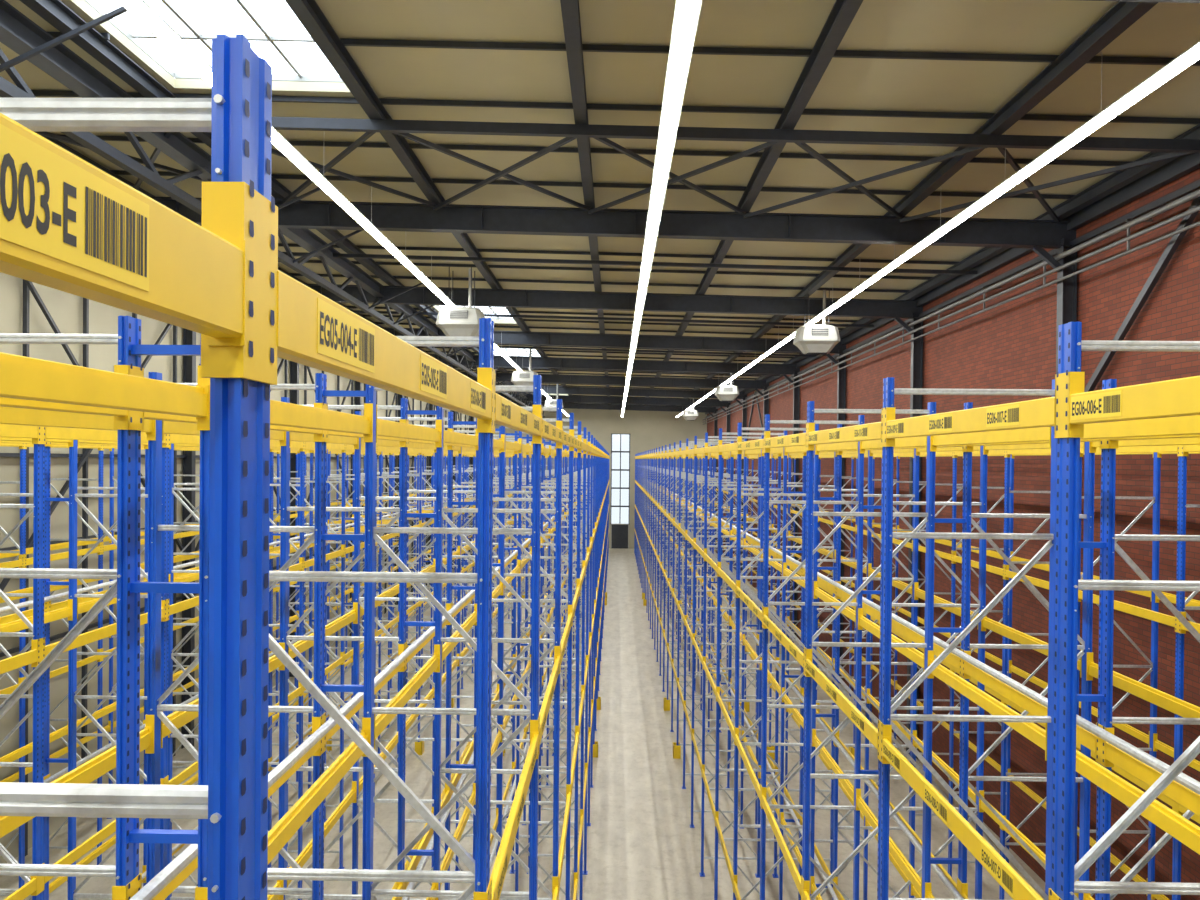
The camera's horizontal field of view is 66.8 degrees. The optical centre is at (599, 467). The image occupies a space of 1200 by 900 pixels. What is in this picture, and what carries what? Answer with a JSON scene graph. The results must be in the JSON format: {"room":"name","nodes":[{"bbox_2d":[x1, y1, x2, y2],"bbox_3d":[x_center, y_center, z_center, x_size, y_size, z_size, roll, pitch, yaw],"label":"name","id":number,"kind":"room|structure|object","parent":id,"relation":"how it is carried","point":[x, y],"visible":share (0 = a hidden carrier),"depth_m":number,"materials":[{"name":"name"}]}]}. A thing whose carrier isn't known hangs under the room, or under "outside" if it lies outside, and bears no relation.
{"room":"warehouse","nodes":[
{"label":"warehouse","id":0,"kind":"room"},
{"bbox_2d":[0,272,475,863],"bbox_3d":[-13.746,1.405,37.745,0.300,16.092,123.600,1,1,1],"label":"wall","id":1,"kind":"structure","parent":0,"point":[66,309],"depth_m":24.58,"materials":[{"name":"beige paint"}]},
{"bbox_2d":[0,548,1044,899],"bbox_3d":[-1.592,9.409,37.613,24.750,0.300,123.600,1,1,1],"label":"floor","id":2,"kind":"structure","parent":0,"point":[642,844],"depth_m":26.08,"materials":[{"name":"concrete"}]},
{"bbox_2d":[0,443,498,899],"bbox_3d":[-11.931,3.989,43.698,1.500,10.252,100.980,1,1,1],"label":"rack","id":3,"kind":"object","parent":2,"relation":"on","point":[21,553],"visible":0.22,"depth_m":21.98,"materials":[{"name":"metal"}]},
{"bbox_2d":[0,440,530,899],"bbox_3d":[-7.851,4.025,43.631,1.820,10.252,100.980,1,1,1],"label":"rack","id":4,"kind":"object","parent":2,"relation":"on","point":[49,586],"visible":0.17,"depth_m":16.99,"materials":[{"name":"metal"}]},
{"bbox_2d":[0,424,553,899],"bbox_3d":[-6.232,4.039,43.605,1.500,10.252,100.980,1,1,1],"label":"rack","id":5,"kind":"object","parent":2,"relation":"on","point":[39,435],"visible":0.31,"depth_m":12.83,"materials":[{"name":"metal"}]},
{"bbox_2d":[0,316,589,899],"bbox_3d":[-2.152,4.076,43.538,1.820,10.252,100.980,1,1,1],"label":"rack","id":6,"kind":"object","parent":2,"relation":"on","point":[129,424],"visible":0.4,"depth_m":7.10,"materials":[{"name":"metal"}]},
{"bbox_2d":[0,34,609,899],"bbox_3d":[-0.533,4.090,43.511,1.500,10.252,100.980,1,1,1],"label":"rack","id":7,"kind":"object","parent":2,"relation":"on","point":[67,224],"visible":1,"depth_m":1.71,"materials":[{"name":"metal"}]},
{"bbox_2d":[634,322,1199,899],"bbox_3d":[3.547,4.126,43.444,1.820,10.252,100.980,1,1,1],"label":"rack","id":8,"kind":"object","parent":2,"relation":"on","point":[1072,415],"visible":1,"depth_m":9.35,"materials":[{"name":"metal"}]},
{"bbox_2d":[652,379,1199,899],"bbox_3d":[5.166,4.141,43.418,1.500,10.252,100.980,1,1,1],"label":"rack","id":9,"kind":"object","parent":2,"relation":"on","point":[1108,755],"visible":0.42,"depth_m":12.38,"materials":[{"name":"metal"}]},
{"bbox_2d":[692,445,1199,899],"bbox_3d":[9.096,4.175,43.353,1.500,10.252,100.980,1,1,1],"label":"rack","id":10,"kind":"object","parent":2,"relation":"on","point":[1182,603],"visible":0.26,"depth_m":18.17,"materials":[{"name":"metal"}]},
{"bbox_2d":[0,0,1199,398],"bbox_3d":[-1.455,-6.242,37.477,24.750,0.694,123.600,1,1,1],"label":"ceiling","id":11,"kind":"structure","parent":0,"point":[1033,27],"depth_m":14.67,"materials":[{"name":"grey metal"}]},
{"bbox_2d":[85,0,343,82],"bbox_3d":[-5.383,-6.270,11.437,3.170,0.188,6.520,1,1,1],"label":"skylight","id":12,"kind":"object","parent":11,"relation":"attached to","point":[267,36],"visible":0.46,"depth_m":13.35,"materials":[{"name":"glass"},{"name":"metal"}]},
{"bbox_2d":[436,305,513,319],"bbox_3d":[-4.970,-6.485,36.483,3.170,0.188,6.020,1,1,1],"label":"skylight","id":13,"kind":"object","parent":11,"relation":"attached to","point":[440,307],"visible":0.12,"depth_m":38.22,"materials":[{"name":"white glass"}]},
{"bbox_2d":[494,348,540,356],"bbox_3d":[-4.730,-6.610,51.030,3.170,0.188,6.120,1,1,1],"label":"skylight","id":14,"kind":"object","parent":11,"relation":"attached to","point":[502,348],"visible":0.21,"depth_m":52.79,"materials":[{"name":"white glass"}]},
{"bbox_2d":[493,408,706,548],"bbox_3d":[-0.507,0.984,99.184,24.150,16.092,0.300,1,1,1],"label":"wall","id":15,"kind":"structure","parent":0,"point":[648,430],"depth_m":98.93,"materials":[{"name":"beige paint"}]},
{"bbox_2d":[610,434,629,524],"bbox_3d":[2.215,1.205,99.091,2.100,10.060,0.100,1,1,1],"label":"window","id":16,"kind":"structure","parent":15,"relation":"in","point":[620,443],"depth_m":99.08,"materials":[{"name":"glass"}]},
{"bbox_2d":[611,524,628,548],"bbox_3d":[2.159,7.406,98.990,2.000,2.700,0.090,1,1,1],"label":"door","id":17,"kind":"structure","parent":15,"relation":"in","point":[619,532],"depth_m":98.98,"materials":[{"name":"paint"}]},
{"bbox_2d":[20,0,1199,412],"bbox_3d":[-1.607,-5.967,37.482,23.650,0.766,122.960,1,1,1],"label":"roof purlins","id":18,"kind":"structure","parent":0,"point":[1123,14],"depth_m":14.53,"materials":[{"name":"black metal"}]},
{"bbox_2d":[31,31,1199,406],"bbox_3d":[-1.450,-6.110,37.878,24.112,0.611,121.855,1,1,1],"label":"ribs","id":19,"kind":"object","parent":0,"point":[345,42],"depth_m":16.81,"materials":[{"name":"black metal"}]},
{"bbox_2d":[35,117,1199,407],"bbox_3d":[-1.476,-5.738,36.462,24.114,0.701,103.681,1,1,1],"label":"roof wind bracing","id":20,"kind":"structure","parent":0,"point":[772,137],"depth_m":15.50,"materials":[{"name":"black metal"}]},
{"bbox_2d":[149,0,1199,758],"bbox_3d":[-1.579,1.607,34.196,24.122,15.362,108.960,1,1,1],"label":"frames","id":21,"kind":"structure","parent":0,"point":[1037,235],"depth_m":29.53,"materials":[{"name":"black metal"}]},
{"bbox_2d":[0,279,473,855],"bbox_3d":[-13.397,1.504,37.740,0.290,15.300,122.800,1,1,1],"label":"wall bracing","id":22,"kind":"object","parent":21,"relation":"attached to","point":[28,286],"visible":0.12,"depth_m":24.19,"materials":[{"name":"paint"}]},
{"bbox_2d":[0,0,544,417],"bbox_3d":[-6.206,-5.465,37.562,2.061,1.085,122.800,1,1,1],"label":"truss","id":23,"kind":"object","parent":21,"relation":"attached to","point":[19,33],"visible":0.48,"depth_m":15.22,"materials":[{"name":"metal"}]},
{"bbox_2d":[116,0,568,416],"bbox_3d":[-4.287,-5.390,37.531,0.260,0.950,117.000,1,1,1],"label":"fluorescent light strip","id":24,"kind":"object","parent":21,"relation":"hanging from","point":[139,9],"visible":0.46,"depth_m":13.74,"materials":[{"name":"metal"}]},
{"bbox_2d":[436,266,484,335],"bbox_3d":[-3.997,-4.740,26.325,1.320,2.050,1.070,1,1,1],"label":"heater","id":25,"kind":"object","parent":21,"relation":"hanging from","point":[453,321],"visible":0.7,"depth_m":25.87,"materials":[{"name":"grey metal"}]},
{"bbox_2d":[511,348,537,385],"bbox_3d":[-3.689,-4.900,45.022,1.320,2.050,1.070,1,1,1],"label":"heater","id":26,"kind":"object","parent":21,"relation":"hanging from","point":[519,377],"visible":0.69,"depth_m":44.57,"materials":[{"name":"grey metal"}]},
{"bbox_2d":[544,383,562,411],"bbox_3d":[-3.342,-5.081,66.018,1.320,2.050,1.070,1,1,1],"label":"heater","id":27,"kind":"object","parent":21,"relation":"hanging from","point":[548,403],"visible":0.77,"depth_m":65.53,"materials":[{"name":"grey metal"}]},
{"bbox_2d":[621,0,701,416],"bbox_3d":[1.362,-5.340,37.438,0.260,0.950,117.000,1,1,1],"label":"fluorescent light strip","id":28,"kind":"object","parent":21,"relation":"hanging from","point":[686,13],"visible":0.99,"depth_m":12.70,"materials":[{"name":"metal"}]},
{"bbox_2d":[682,398,698,420],"bbox_3d":[7.743,-5.087,77.837,1.320,2.050,1.070,1,1,1],"label":"heater","id":29,"kind":"object","parent":21,"relation":"hanging from","point":[689,415],"visible":0.88,"depth_m":77.39,"materials":[{"name":"grey metal"}]},
{"bbox_2d":[715,373,738,401],"bbox_3d":[7.325,-4.869,52.441,1.320,2.050,1.070,1,1,1],"label":"heater","id":30,"kind":"object","parent":21,"relation":"hanging from","point":[724,393],"visible":0.88,"depth_m":51.99,"materials":[{"name":"grey metal"}]},
{"bbox_2d":[793,288,839,354],"bbox_3d":[6.941,-4.669,29.146,1.320,2.050,1.070,1,1,1],"label":"heater","id":31,"kind":"object","parent":21,"relation":"hanging from","point":[810,339],"visible":0.98,"depth_m":28.73,"materials":[{"name":"grey metal"}]},
{"bbox_2d":[676,41,1199,416],"bbox_3d":[7.111,-5.289,37.344,0.260,0.950,117.000,1,1,1],"label":"fluorescent light strip","id":32,"kind":"object","parent":21,"relation":"hanging from","point":[1191,55],"visible":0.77,"depth_m":14.11,"materials":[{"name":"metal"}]},
{"bbox_2d":[707,168,1199,899],"bbox_3d":[10.698,1.887,37.346,0.300,15.561,123.600,1,1,1],"label":"wall","id":33,"kind":"structure","parent":0,"point":[1012,344],"depth_m":21.48,"materials":[{"name":"red brick"}]},
{"bbox_2d":[703,153,1199,440],"bbox_3d":[10.331,-3.334,37.308,0.485,4.504,122.800,1,1,1],"label":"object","id":34,"kind":"object","parent":33,"relation":"attached to","point":[1180,166],"visible":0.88,"depth_m":18.90,"materials":[{"name":"paint"}]}
]}

